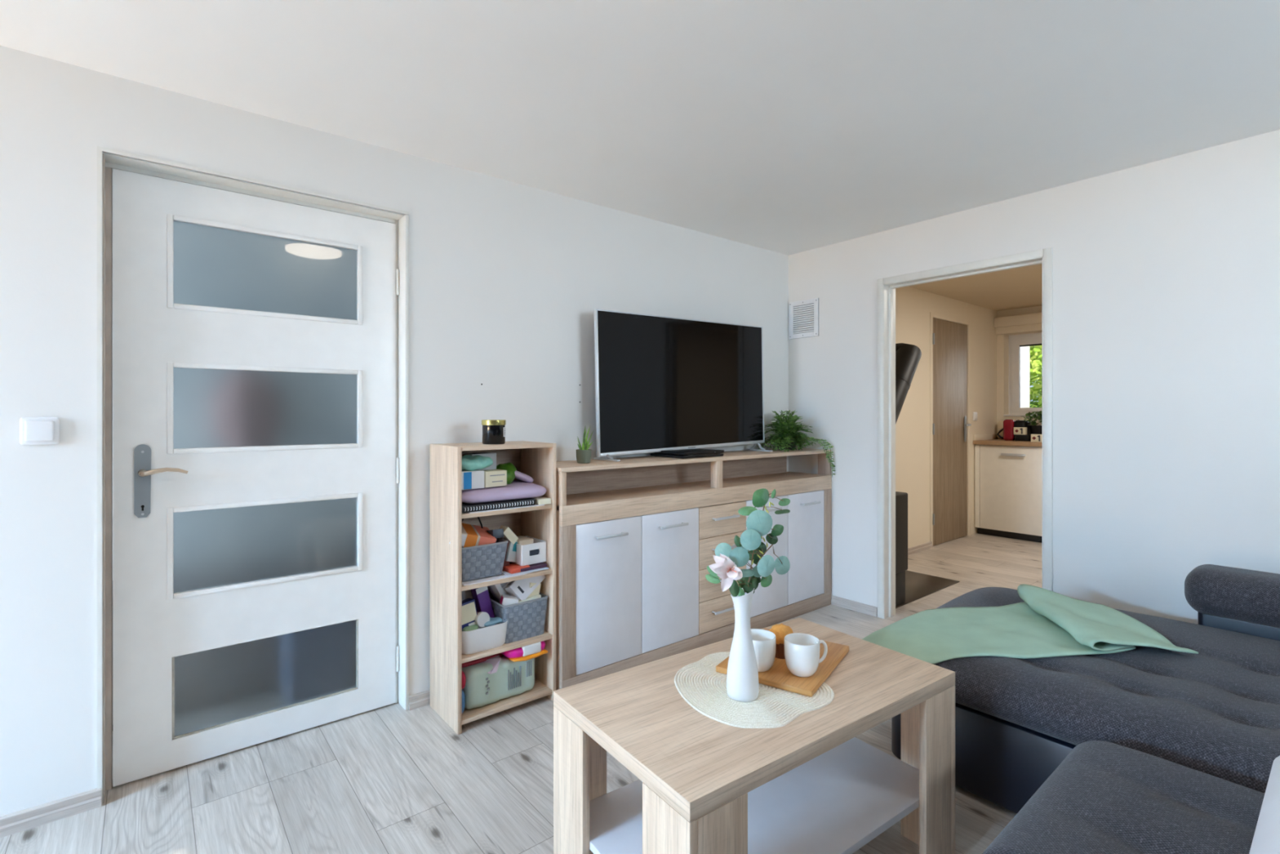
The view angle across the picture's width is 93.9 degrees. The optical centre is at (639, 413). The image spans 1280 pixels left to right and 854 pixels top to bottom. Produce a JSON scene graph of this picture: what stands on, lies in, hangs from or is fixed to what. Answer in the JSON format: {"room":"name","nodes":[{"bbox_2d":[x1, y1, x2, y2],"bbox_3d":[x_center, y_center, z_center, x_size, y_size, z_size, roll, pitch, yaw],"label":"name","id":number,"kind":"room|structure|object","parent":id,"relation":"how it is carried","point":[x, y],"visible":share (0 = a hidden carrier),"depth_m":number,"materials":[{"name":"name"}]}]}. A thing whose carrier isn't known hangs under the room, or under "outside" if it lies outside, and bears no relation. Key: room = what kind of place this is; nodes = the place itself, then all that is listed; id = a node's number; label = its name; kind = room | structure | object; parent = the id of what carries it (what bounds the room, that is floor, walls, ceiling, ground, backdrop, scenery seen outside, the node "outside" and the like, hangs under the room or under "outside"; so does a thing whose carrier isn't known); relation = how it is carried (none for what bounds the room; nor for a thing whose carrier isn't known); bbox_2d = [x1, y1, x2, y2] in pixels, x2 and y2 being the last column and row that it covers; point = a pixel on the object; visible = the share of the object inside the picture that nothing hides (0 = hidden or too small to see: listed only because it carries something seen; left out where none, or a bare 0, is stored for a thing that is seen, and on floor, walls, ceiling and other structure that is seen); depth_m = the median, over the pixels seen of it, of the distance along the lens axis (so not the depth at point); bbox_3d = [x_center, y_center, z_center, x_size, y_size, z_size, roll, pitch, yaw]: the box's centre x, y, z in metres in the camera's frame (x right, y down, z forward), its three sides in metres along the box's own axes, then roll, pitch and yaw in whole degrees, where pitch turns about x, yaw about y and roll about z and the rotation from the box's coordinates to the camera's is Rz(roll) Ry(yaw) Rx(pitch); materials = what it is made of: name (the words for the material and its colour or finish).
{"room":"living room","nodes":[
{"label":"living room","id":0,"kind":"room"},
{"bbox_2d":[462,572,530,586],"bbox_3d":[-0.597,0.650,2.452,0.350,0.004,0.217,0,0,-40],"label":"paper sheet","id":1,"kind":"object","parent":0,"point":[464,583],"visible":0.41,"depth_m":2.34,"materials":[{"name":"white paper"}]},
{"bbox_2d":[462,537,508,581],"bbox_3d":[-0.674,0.577,2.416,0.207,0.132,0.230,0,0,-40],"label":"woven basket","id":2,"kind":"object","parent":1,"relation":"on","point":[482,561],"visible":0.46,"depth_m":2.33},
{"bbox_2d":[448,523,496,547],"bbox_3d":[-0.685,0.493,2.403,0.179,0.112,0.181,0,0,-25],"label":"gift bag","id":3,"kind":"object","parent":2,"relation":"in","point":[472,535],"visible":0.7,"depth_m":2.35,"materials":[{"name":"orange paper"}]},
{"bbox_2d":[462,516,483,528],"bbox_3d":[-0.693,0.448,2.458,0.099,0.079,0.013,0,0,-27],"label":"cable","id":4,"kind":"object","parent":3,"relation":"on","point":[480,522],"visible":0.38,"depth_m":2.47,"materials":[{"name":"black plastic"}]},
{"bbox_2d":[486,528,503,537],"bbox_3d":[-0.595,0.492,2.442,0.045,0.052,0.095,0,0,-34],"label":"box","id":5,"kind":"object","parent":2,"relation":"on","point":[497,533],"visible":0.74,"depth_m":2.41,"materials":[{"name":"cardboard"}]},
{"bbox_2d":[502,566,548,577],"bbox_3d":[-0.504,0.645,2.496,0.198,0.004,0.168,0,0,-40],"label":"envelope","id":6,"kind":"object","parent":1,"relation":"on","point":[505,573],"visible":0.36,"depth_m":2.43,"materials":[{"name":"paper"}]},
{"bbox_2d":[501,537,509,570],"bbox_3d":[-0.584,0.587,2.500,0.042,0.132,0.120,0,0,-40],"label":"book","id":7,"kind":"object","parent":6,"relation":"on","point":[505,562],"visible":0.16,"depth_m":2.45,"materials":[{"name":"paper"}]},
{"bbox_2d":[498,524,518,544],"bbox_3d":[-0.548,0.502,2.471,0.050,0.077,0.075,0,0,45],"label":"carton","id":8,"kind":"object","parent":7,"relation":"on","point":[508,535],"visible":0.77,"depth_m":2.46,"materials":[{"name":"beige cardboard"}]},
{"bbox_2d":[509,561,546,571],"bbox_3d":[-0.492,0.636,2.526,0.130,0.012,0.174,0,0,-40],"label":"book","id":9,"kind":"object","parent":6,"relation":"on","point":[540,565],"visible":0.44,"depth_m":2.48,"materials":[{"name":"purple paper"}]},
{"bbox_2d":[503,562,529,573],"bbox_3d":[-0.513,0.634,2.457,0.085,0.018,0.090,0,0,-43],"label":"book","id":10,"kind":"object","parent":9,"relation":"on","point":[513,568],"visible":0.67,"depth_m":2.43,"materials":[{"name":"orange paper"}]},
{"bbox_2d":[511,535,546,565],"bbox_3d":[-0.491,0.585,2.544,0.120,0.088,0.154,0,0,-42],"label":"storage box","id":11,"kind":"object","parent":9,"relation":"on","point":[535,553],"visible":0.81,"depth_m":2.48,"materials":[{"name":"white cardboard"}]},
{"bbox_2d":[505,541,517,562],"bbox_3d":[-0.524,0.570,2.474,0.013,0.097,0.078,0,0,36],"label":"greeting card","id":12,"kind":"object","parent":11,"relation":"in","point":[511,556],"visible":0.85,"depth_m":2.46,"materials":[{"name":"white paper"}]},
{"bbox_2d":[516,535,533,545],"bbox_3d":[-0.506,0.554,2.531,0.090,0.050,0.070,0,0,45],"label":"carton","id":13,"kind":"object","parent":11,"relation":"in","point":[522,540],"visible":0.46,"depth_m":2.51,"materials":[{"name":"beige cardboard"}]},
{"bbox_2d":[0,45,996,816],"bbox_3d":[-0.412,-0.050,2.944,11.750,2.500,0.134,0,0,-40],"label":"wall","id":14,"kind":"structure","parent":0,"point":[508,280],"depth_m":2.30,"materials":[{"name":"white paint"}]},
{"bbox_2d":[19,417,59,444],"bbox_3d":[-1.750,0.051,1.743,0.082,0.080,0.018,0,0,-40],"label":"light switch","id":15,"kind":"object","parent":14,"relation":"attached to","point":[33,430],"visible":1,"depth_m":1.74,"materials":[{"name":"white plastic"}]},
{"bbox_2d":[0,689,430,837],"bbox_3d":[-1.901,1.173,1.621,7.530,0.055,0.013,0,0,-40],"label":"baseboard","id":16,"kind":"structure","parent":14,"relation":"attached to","point":[18,821],"depth_m":1.76,"materials":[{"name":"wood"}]},
{"bbox_2d":[97,146,408,804],"bbox_3d":[-1.340,0.192,2.175,0.937,2.016,0.139,0,0,-40],"label":"door","id":17,"kind":"structure","parent":14,"relation":"in","point":[253,339],"depth_m":2.13,"materials":[{"name":"white paint"}]},
{"bbox_2d":[907,541,932,555],"bbox_3d":[1.853,1.173,4.727,1.975,0.055,0.013,0,0,-40],"label":"baseboard","id":18,"kind":"structure","parent":14,"relation":"attached to","point":[916,548],"depth_m":5.20,"materials":[{"name":"brown wood"}]},
{"bbox_2d":[929,311,971,546],"bbox_3d":[2.923,0.147,5.615,0.855,2.105,0.124,0,0,-40],"label":"door","id":19,"kind":"structure","parent":14,"relation":"in","point":[950,424],"depth_m":5.61,"materials":[{"name":"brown wood"}]},
{"bbox_2d":[973,412,977,420],"bbox_3d":[3.338,0.030,5.949,0.085,0.085,0.017,0,0,-40],"label":"light switch","id":20,"kind":"object","parent":14,"relation":"attached to","point":[975,414],"visible":1,"depth_m":5.92,"materials":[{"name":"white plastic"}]},
{"bbox_2d":[0,533,1042,853],"bbox_3d":[0.333,1.260,2.096,11.880,0.120,5.790,0,0,-40],"label":"floor","id":21,"kind":"structure","parent":0,"point":[389,779],"depth_m":1.89,"materials":[{"name":"laminate"}]},
{"bbox_2d":[430,440,555,734],"bbox_3d":[-0.606,0.662,2.478,0.428,1.075,0.285,0,0,-40],"label":"bookcase","id":22,"kind":"object","parent":21,"relation":"on","point":[535,460],"visible":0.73,"depth_m":2.40,"materials":[{"name":"brown wood"}]},
{"bbox_2d":[462,689,465,712],"bbox_3d":[-0.703,1.104,2.306,0.038,0.100,0.110,0,0,-40],"label":"bag","id":23,"kind":"object","parent":22,"relation":"on","point":[463,692],"visible":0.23,"depth_m":2.27,"materials":[{"name":"blue"}]},
{"bbox_2d":[462,671,466,688],"bbox_3d":[-0.708,1.018,2.312,0.038,0.072,0.120,0,0,-36],"label":"pouch","id":24,"kind":"object","parent":23,"relation":"on","point":[464,678],"visible":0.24,"depth_m":2.27,"materials":[{"name":"red fabric"}]},
{"bbox_2d":[462,590,466,599],"bbox_3d":[-0.757,0.739,2.434,0.051,0.102,0.096,0,0,39],"label":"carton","id":25,"kind":"object","parent":22,"relation":"on","point":[464,594],"visible":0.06,"depth_m":2.44,"materials":[{"name":"cardboard"}]},
{"bbox_2d":[462,620,507,654],"bbox_3d":[-0.652,0.876,2.394,0.206,0.095,0.190,0,0,-40],"label":"plastic tub","id":26,"kind":"object","parent":22,"relation":"on","point":[484,638],"visible":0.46,"depth_m":2.32,"materials":[{"name":"white plastic"}]},
{"bbox_2d":[462,624,478,631],"bbox_3d":[-0.662,0.841,2.333,0.061,0.024,0.052,0,0,-40],"label":"packet","id":27,"kind":"object","parent":26,"relation":"in","point":[473,627],"visible":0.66,"depth_m":2.32,"materials":[{"name":"plastic"}]},
{"bbox_2d":[462,597,479,629],"bbox_3d":[-0.691,0.806,2.357,0.106,0.140,0.068,0,0,-40],"label":"carton","id":28,"kind":"object","parent":26,"relation":"in","point":[469,612],"visible":0.36,"depth_m":2.35,"materials":[{"name":"beige cardboard"}]},
{"bbox_2d":[475,611,489,627],"bbox_3d":[-0.649,0.822,2.396,0.094,0.067,0.059,0,0,45],"label":"pill bottle","id":29,"kind":"object","parent":26,"relation":"in","point":[482,617],"visible":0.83,"depth_m":2.36,"materials":[{"name":"white plastic"}]},
{"bbox_2d":[471,586,494,617],"bbox_3d":[-0.641,0.779,2.440,0.086,0.165,0.061,0,0,-40],"label":"carton","id":30,"kind":"object","parent":26,"relation":"in","point":[481,595],"visible":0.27,"depth_m":2.42,"materials":[{"name":"purple cardboard"}]},
{"bbox_2d":[484,616,502,626],"bbox_3d":[-0.589,0.834,2.407,0.101,0.025,0.065,0,0,-40],"label":"packet","id":31,"kind":"object","parent":26,"relation":"in","point":[493,620],"visible":0.62,"depth_m":2.38,"materials":[{"name":"blue plastic"}]},
{"bbox_2d":[481,419,506,444],"bbox_3d":[-0.600,0.075,2.454,0.098,0.099,0.098,0,0,-40],"label":"candle jar","id":32,"kind":"object","parent":22,"relation":"on","point":[493,430],"visible":0.99,"depth_m":2.41,"materials":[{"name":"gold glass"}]},
{"bbox_2d":[462,654,534,709],"bbox_3d":[-0.606,1.073,2.461,0.309,0.168,0.196,0,0,-40],"label":"pack","id":33,"kind":"object","parent":22,"relation":"on","point":[511,678],"visible":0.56,"depth_m":2.37},
{"bbox_2d":[462,653,503,667],"bbox_3d":[-0.676,0.985,2.423,0.210,0.016,0.130,0,0,-40],"label":"folder","id":34,"kind":"object","parent":33,"relation":"on","point":[484,659],"visible":0.25,"depth_m":2.37,"materials":[{"name":"red plastic"}]},
{"bbox_2d":[480,654,501,674],"bbox_3d":[-0.627,0.999,2.378,0.146,0.044,0.106,0,0,-28],"label":"leaflet","id":35,"kind":"object","parent":33,"relation":"on","point":[495,661],"visible":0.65,"depth_m":2.38,"materials":[{"name":"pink paper"}]},
{"bbox_2d":[500,640,547,661],"bbox_3d":[-0.488,0.969,2.478,0.188,0.068,0.141,0,0,-40],"label":"packet","id":36,"kind":"object","parent":33,"relation":"on","point":[530,651],"visible":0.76,"depth_m":2.42,"materials":[{"name":"pink plastic"}]},
{"bbox_2d":[468,504,544,513],"bbox_3d":[-0.575,0.379,2.449,0.340,0.003,0.190,0,0,-40],"label":"paper sheet","id":37,"kind":"object","parent":22,"relation":"on","point":[535,504],"visible":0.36,"depth_m":2.37,"materials":[{"name":"white paper"}]},
{"bbox_2d":[462,497,535,512],"bbox_3d":[-0.626,0.364,2.449,0.315,0.026,0.246,0,0,-40],"label":"notebook","id":38,"kind":"object","parent":37,"relation":"on","point":[466,508],"visible":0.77,"depth_m":2.35,"materials":[{"name":"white paper"}]},
{"bbox_2d":[462,479,546,503],"bbox_3d":[-0.600,0.320,2.476,0.388,0.063,0.254,0,0,-40],"label":"pillow","id":39,"kind":"object","parent":38,"relation":"on","point":[518,489],"visible":0.64,"depth_m":2.38,"materials":[{"name":"purple fabric"}]},
{"bbox_2d":[462,469,484,489],"bbox_3d":[-0.672,0.259,2.342,0.101,0.068,0.071,0,0,-43],"label":"carton","id":40,"kind":"object","parent":39,"relation":"on","point":[474,479],"visible":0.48,"depth_m":2.32,"materials":[{"name":"white cardboard"}]},
{"bbox_2d":[462,454,493,471],"bbox_3d":[-0.678,0.198,2.390,0.162,0.063,0.137,0,0,-40],"label":"plastic bag","id":41,"kind":"object","parent":40,"relation":"on","point":[469,463],"visible":0.7,"depth_m":2.35,"materials":[{"name":"teal plastic"}]},
{"bbox_2d":[463,452,496,470],"bbox_3d":[-0.658,0.228,2.464,0.070,0.129,0.110,0,0,45],"label":"carton","id":42,"kind":"object","parent":39,"relation":"on","point":[493,455],"visible":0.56,"depth_m":2.46,"materials":[{"name":"white cardboard"}]},
{"bbox_2d":[484,469,506,487],"bbox_3d":[-0.597,0.261,2.411,0.096,0.062,0.071,0,0,-44],"label":"carton","id":43,"kind":"object","parent":39,"relation":"on","point":[492,477],"visible":0.8,"depth_m":2.38,"materials":[{"name":"beige cardboard"}]},
{"bbox_2d":[496,462,516,484],"bbox_3d":[-0.570,0.255,2.515,0.102,0.096,0.121,0,0,33],"label":"packet","id":44,"kind":"object","parent":39,"relation":"on","point":[509,467],"visible":0.45,"depth_m":2.49,"materials":[{"name":"green plastic"}]},
{"bbox_2d":[515,470,533,482],"bbox_3d":[-0.525,0.264,2.562,0.121,0.066,0.110,0,0,-28],"label":"pouch","id":45,"kind":"object","parent":39,"relation":"on","point":[518,475],"visible":0.67,"depth_m":2.52,"materials":[{"name":"purple fabric"}]},
{"bbox_2d":[532,496,551,504],"bbox_3d":[-0.449,0.365,2.546,0.058,0.022,0.180,0,0,-40],"label":"paper pad","id":46,"kind":"object","parent":37,"relation":"on","point":[540,500],"visible":0.43,"depth_m":2.48,"materials":[{"name":"beige paper"}]},
{"bbox_2d":[488,591,547,643],"bbox_3d":[-0.533,0.845,2.528,0.210,0.158,0.227,0,0,-40],"label":"woven basket","id":47,"kind":"object","parent":22,"relation":"on","point":[526,619],"visible":0.61,"depth_m":2.44,"materials":[{"name":"grey plastic"}]},
{"bbox_2d":[488,581,511,603],"bbox_3d":[-0.580,0.729,2.503,0.071,0.199,0.151,0,0,42],"label":"carton","id":48,"kind":"object","parent":47,"relation":"in","point":[497,590],"visible":0.1,"depth_m":2.47,"materials":[{"name":"white cardboard"}]},
{"bbox_2d":[499,594,518,605],"bbox_3d":[-0.532,0.764,2.432,0.068,0.048,0.050,0,0,-22],"label":"carton","id":49,"kind":"object","parent":47,"relation":"in","point":[505,600],"visible":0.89,"depth_m":2.41,"materials":[{"name":"white cardboard"}]},
{"bbox_2d":[505,574,545,599],"bbox_3d":[-0.493,0.719,2.525,0.171,0.176,0.144,0,0,-40],"label":"carton","id":50,"kind":"object","parent":47,"relation":"in","point":[520,588],"visible":0.54,"depth_m":2.47,"materials":[{"name":"white cardboard"}]},
{"bbox_2d":[518,593,541,602],"bbox_3d":[-0.477,0.774,2.465,0.141,0.033,0.035,0,0,-40],"label":"carton","id":51,"kind":"object","parent":47,"relation":"in","point":[536,596],"visible":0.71,"depth_m":2.47,"materials":[{"name":"beige cardboard"}]},
{"bbox_2d":[527,582,541,597],"bbox_3d":[-0.455,0.752,2.509,0.035,0.095,0.074,0,0,45],"label":"carton","id":52,"kind":"object","parent":47,"relation":"in","point":[536,590],"visible":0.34,"depth_m":2.50,"materials":[{"name":"beige cardboard"}]},
{"bbox_2d":[555,448,831,689],"bbox_3d":[0.347,0.714,3.238,1.988,0.972,0.350,0,0,-40],"label":"sideboard","id":53,"kind":"object","parent":21,"relation":"on","point":[637,538],"visible":0.77,"depth_m":2.92,"materials":[{"name":"brown wood"}]},
{"bbox_2d":[576,448,591,463],"bbox_3d":[-0.259,0.197,2.748,0.070,0.062,0.070,0,0,-40],"label":"pot","id":54,"kind":"object","parent":53,"relation":"on","point":[583,455],"depth_m":2.72,"materials":[{"name":"grey ceramic"}]},
{"bbox_2d":[576,426,593,463],"bbox_3d":[-0.253,0.141,2.749,0.082,0.175,0.070,0,0,-11],"label":"aloe","id":55,"kind":"object","parent":53,"relation":"on","point":[583,454],"visible":1,"depth_m":2.73,"materials":[{"name":"green plant"}]},
{"bbox_2d":[594,308,773,461],"bbox_3d":[0.280,-0.138,3.263,1.248,0.758,0.190,-2,1,-39],"label":"television","id":56,"kind":"object","parent":53,"relation":"on","point":[663,383],"visible":1,"depth_m":3.20,"materials":[{"name":"silver metal"}]},
{"bbox_2d":[650,448,724,458],"bbox_3d":[0.251,0.211,3.189,0.296,0.034,0.270,0,0,-40],"label":"console","id":57,"kind":"object","parent":53,"relation":"on","point":[699,452],"visible":0.86,"depth_m":3.09,"materials":[{"name":"black plastic"}]},
{"bbox_2d":[555,471,822,510],"bbox_3d":[0.332,0.400,3.260,1.984,0.021,0.296,0,0,-40],"label":"shelf","id":58,"kind":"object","parent":53,"relation":"on","point":[579,498],"depth_m":3.09,"materials":[{"name":"brown wood"}]},
{"bbox_2d":[756,409,835,477],"bbox_3d":[0.940,0.186,3.727,0.449,0.423,0.355,0,0,-40],"label":"potted fern","id":59,"kind":"object","parent":53,"relation":"on","point":[786,437],"visible":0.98,"depth_m":3.69,"materials":[{"name":"green plant"}]},
{"bbox_2d":[776,439,795,450],"bbox_3d":[0.917,0.191,3.737,0.130,0.075,0.130,0,0,-40],"label":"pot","id":60,"kind":"object","parent":59,"relation":"attached to","point":[793,444],"depth_m":3.68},
{"bbox_2d":[553,617,955,853],"bbox_3d":[0.314,0.945,1.542,0.926,0.510,0.524,0,0,-35],"label":"coffee table","id":61,"kind":"object","parent":21,"relation":"on","point":[806,784],"visible":0.87,"depth_m":1.44,"materials":[{"name":"brown wood"}]},
{"bbox_2d":[674,651,834,728],"bbox_3d":[0.268,0.688,1.516,0.377,0.003,0.382,0,0,-40],"label":"placemat","id":62,"kind":"object","parent":61,"relation":"on","point":[699,683],"visible":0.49,"depth_m":1.43,"materials":[{"name":"white fabric"}]},
{"bbox_2d":[726,587,759,702],"bbox_3d":[0.250,0.555,1.456,0.078,0.262,0.078,0,0,-40],"label":"vase","id":63,"kind":"object","parent":62,"relation":"on","point":[742,676],"visible":0.92,"depth_m":1.43,"materials":[{"name":"white ceramic"}]},
{"bbox_2d":[708,553,742,591],"bbox_3d":[0.218,0.436,1.406,0.117,0.209,0.062,0,0,-40],"label":"flower","id":64,"kind":"object","parent":63,"relation":"in","point":[726,569],"visible":1,"depth_m":1.39,"materials":[{"name":"pink plant"}]},
{"bbox_2d":[705,536,790,596],"bbox_3d":[0.268,0.414,1.451,0.208,0.254,0.076,0,0,-3],"label":"eucalyptus sprig","id":65,"kind":"object","parent":63,"relation":"in","point":[766,565],"visible":0.91,"depth_m":1.45,"materials":[{"name":"green plant"}]},
{"bbox_2d":[733,488,790,592],"bbox_3d":[0.307,0.362,1.449,0.143,0.358,0.072,0,0,-6],"label":"eucalyptus sprig","id":66,"kind":"object","parent":63,"relation":"in","point":[758,522],"visible":0.99,"depth_m":1.43,"materials":[{"name":"green plant"}]},
{"bbox_2d":[715,627,848,697],"bbox_3d":[0.403,0.679,1.657,0.258,0.016,0.340,0,0,34],"label":"serving board","id":67,"kind":"object","parent":62,"relation":"on","point":[779,676],"visible":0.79,"depth_m":1.54,"materials":[{"name":"brown wood"}]},
{"bbox_2d":[751,628,776,671],"bbox_3d":[0.309,0.627,1.569,0.089,0.088,0.103,0,0,34],"label":"mug","id":68,"kind":"object","parent":67,"relation":"on","point":[764,641],"visible":0.53,"depth_m":1.54,"materials":[{"name":"white ceramic"}]},
{"bbox_2d":[768,622,793,658],"bbox_3d":[0.392,0.627,1.653,0.070,0.087,0.071,0,0,-40],"label":"muffin","id":69,"kind":"object","parent":67,"relation":"on","point":[780,631],"visible":0.62,"depth_m":1.63,"materials":[{"name":"orange food"}]},
{"bbox_2d":[784,632,827,677],"bbox_3d":[0.426,0.627,1.550,0.108,0.088,0.089,0,0,-40],"label":"mug","id":70,"kind":"object","parent":67,"relation":"on","point":[802,651],"visible":1,"depth_m":1.51,"materials":[{"name":"white ceramic"}]},
{"bbox_2d":[589,737,919,853],"bbox_3d":[0.314,0.998,1.542,0.887,0.019,0.485,0,0,-35],"label":"shelf","id":71,"kind":"object","parent":61,"relation":"attached to","point":[839,800],"depth_m":1.50,"materials":[{"name":"white laminate"}]},
{"bbox_2d":[895,569,959,608],"bbox_3d":[1.693,1.197,4.173,1.003,0.006,0.615,0,0,-40],"label":"floor plate","id":72,"kind":"object","parent":21,"relation":"on","point":[917,585],"visible":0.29,"depth_m":4.16,"materials":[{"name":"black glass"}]},
{"bbox_2d":[895,491,907,606],"bbox_3d":[1.444,0.847,3.887,0.265,0.694,0.490,0,0,-40],"label":"wood stove","id":73,"kind":"object","parent":72,"relation":"on","point":[901,498],"visible":0.2,"depth_m":3.72,"materials":[{"name":"black metal"}]},
{"bbox_2d":[895,342,921,423],"bbox_3d":[1.605,0.012,4.238,0.876,1.059,0.448,0,0,-40],"label":"flue pipe","id":74,"kind":"object","parent":73,"relation":"on","point":[908,356],"visible":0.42,"depth_m":4.21,"materials":[{"name":"black metal"}]},
{"bbox_2d":[974,444,1042,542],"bbox_3d":[3.933,0.753,5.620,0.580,0.893,1.266,0,0,-40],"label":"base cabinet","id":75,"kind":"object","parent":21,"relation":"on","point":[1008,479],"visible":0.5,"depth_m":5.71,"materials":[{"name":"wood"}]},
{"bbox_2d":[973,439,1042,446],"bbox_3d":[3.942,0.287,5.631,0.608,0.038,1.272,0,0,-40],"label":"countertop","id":76,"kind":"structure","parent":75,"relation":"on","point":[989,442],"depth_m":5.73,"materials":[{"name":"brown wood"}]},
{"bbox_2d":[973,433,998,440],"bbox_3d":[3.545,0.239,6.118,0.596,0.058,0.018,0,0,-40],"label":"upstand","id":77,"kind":"object","parent":76,"relation":"on","point":[988,436],"visible":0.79,"depth_m":6.07,"materials":[{"name":"beige paint"}]},
{"bbox_2d":[996,420,1003,439],"bbox_3d":[3.778,0.171,6.201,0.095,0.199,0.135,0,0,-40],"label":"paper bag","id":78,"kind":"object","parent":76,"relation":"on","point":[1000,424],"visible":0.39,"depth_m":6.20,"materials":[{"name":"beige paper"}]},
{"bbox_2d":[996,427,1003,439],"bbox_3d":[3.668,0.195,6.030,0.116,0.127,0.052,0,0,0],"label":"power cable","id":79,"kind":"object","parent":76,"relation":"on","point":[1002,429],"visible":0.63,"depth_m":6.03,"materials":[{"name":"black plastic"}]},
{"bbox_2d":[1003,418,1031,440],"bbox_3d":[3.752,0.163,5.914,0.245,0.210,0.235,0,0,-40],"label":"coffee machine","id":80,"kind":"object","parent":76,"relation":"on","point":[1008,424],"visible":0.91,"depth_m":5.88,"materials":[{"name":"black plastic"}]},
{"bbox_2d":[1013,426,1026,435],"bbox_3d":[3.711,0.171,5.833,0.041,0.072,0.104,0,0,-40],"label":"block","id":81,"kind":"object","parent":80,"relation":"on","point":[1017,430],"visible":1,"depth_m":5.81,"materials":[{"name":"beige wood"}]},
{"bbox_2d":[1014,434,1031,440],"bbox_3d":[3.744,0.237,5.833,0.130,0.060,0.120,0,0,-40],"label":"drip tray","id":82,"kind":"object","parent":80,"relation":"on","point":[1017,437],"depth_m":5.79,"materials":[{"name":"black plastic"}]},
{"bbox_2d":[1022,410,1042,434],"bbox_3d":[3.881,0.118,5.795,0.292,0.300,0.301,0,0,-40],"label":"herb pot","id":83,"kind":"object","parent":76,"relation":"on","point":[1034,428],"visible":0.59,"depth_m":5.78,"materials":[{"name":"black plastic"}]},
{"bbox_2d":[1031,434,1042,442],"bbox_3d":[3.739,0.232,5.619,0.041,0.072,0.104,0,0,-40],"label":"block","id":84,"kind":"object","parent":76,"relation":"on","point":[1034,437],"visible":0.65,"depth_m":5.61,"materials":[{"name":"beige wood"}]},
{"bbox_2d":[891,564,1279,853],"bbox_3d":[1.232,0.863,0.951,3.410,0.645,2.400,0,0,-40],"label":"sofa","id":85,"kind":"object","parent":21,"relation":"on","point":[1141,749],"visible":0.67,"depth_m":1.61,"materials":[{"name":"fabric"}]},
{"bbox_2d":[862,583,1198,664],"bbox_3d":[1.259,0.857,2.139,1.079,0.346,0.565,0,0,5],"label":"blanket","id":86,"kind":"object","parent":85,"relation":"on","point":[1048,623],"visible":0.95,"depth_m":2.06,"materials":[{"name":"green fabric"}]},
{"bbox_2d":[933,586,1279,793],"bbox_3d":[1.907,0.837,1.573,1.175,0.157,2.300,0,0,-40],"label":"cushion","id":87,"kind":"object","parent":85,"relation":"on","point":[1215,711],"depth_m":1.68,"materials":[{"name":"grey fabric"}]},
{"bbox_2d":[982,740,1264,853],"bbox_3d":[1.177,0.844,0.887,0.645,0.145,1.050,0,0,-40],"label":"seat cushion","id":88,"kind":"object","parent":85,"relation":"on","point":[1104,797],"depth_m":1.17,"materials":[{"name":"grey fabric"}]},
{"bbox_2d":[1248,755,1279,853],"bbox_3d":[1.214,0.690,0.839,0.600,0.160,0.480,0,0,-40],"label":"pillow","id":89,"kind":"object","parent":85,"relation":"on","point":[1266,838],"visible":1,"depth_m":0.97,"materials":[{"name":"white fabric"}]},
{"bbox_2d":[0,0,1279,255],"bbox_3d":[-0.694,-1.164,0.158,7.570,0.272,3.847,0,0,-40],"label":"ceiling","id":90,"kind":"structure","parent":0,"point":[788,127],"depth_m":1.93,"materials":[{"name":"white paint"}]},
{"bbox_2d":[908,263,1042,311],"bbox_3d":[3.408,-1.192,4.040,3.560,0.217,3.097,0,0,-40],"label":"ceiling","id":91,"kind":"structure","parent":0,"point":[1018,287],"depth_m":5.18,"materials":[{"name":"paint"}]},
{"bbox_2d":[996,305,1042,439],"bbox_3d":[5.035,0.000,5.384,0.760,2.400,3.100,0,0,-40],"label":"wall","id":92,"kind":"structure","parent":0,"point":[1002,340],"depth_m":6.29,"materials":[{"name":"beige paint"}]},
{"bbox_2d":[994,312,1042,334],"bbox_3d":[4.243,-0.915,5.684,0.100,0.170,1.570,0,0,-40],"label":"trim","id":93,"kind":"structure","parent":92,"relation":"attached to","point":[1032,322],"depth_m":6.09,"materials":[{"name":"beige paint"}]},
{"bbox_2d":[1003,332,1042,416],"bbox_3d":[4.182,-0.400,5.963,0.200,0.860,0.958,0,0,-40],"label":"window","id":94,"kind":"structure","parent":92,"relation":"in","point":[1025,350],"depth_m":6.24,"materials":[{"name":"white plastic"}]},
{"bbox_2d":[788,129,1279,624],"bbox_3d":[2.212,-0.050,2.639,0.110,2.500,3.937,0,0,-40],"label":"wall","id":95,"kind":"structure","parent":0,"point":[1166,272],"depth_m":2.63,"materials":[{"name":"white paint"}]},
{"bbox_2d":[788,297,818,338],"bbox_3d":[1.073,-0.620,3.921,0.016,0.244,0.224,0,0,-40],"label":"air vent","id":96,"kind":"object","parent":95,"relation":"in","point":[803,315],"visible":1,"depth_m":3.92,"materials":[{"name":"white plastic"}]},
{"bbox_2d":[831,595,877,617],"bbox_3d":[2.210,1.173,2.544,0.013,0.055,3.793,0,0,-40],"label":"baseboard","id":97,"kind":"structure","parent":95,"relation":"attached to","point":[864,608],"depth_m":3.63,"materials":[{"name":"white wood"}]},
{"bbox_2d":[877,247,1053,618],"bbox_3d":[1.730,0.204,3.224,0.137,1.991,0.883,0,0,-40],"label":"door frame","id":98,"kind":"structure","parent":95,"relation":"attached to","point":[886,286],"depth_m":3.49,"materials":[{"name":"white wood"}]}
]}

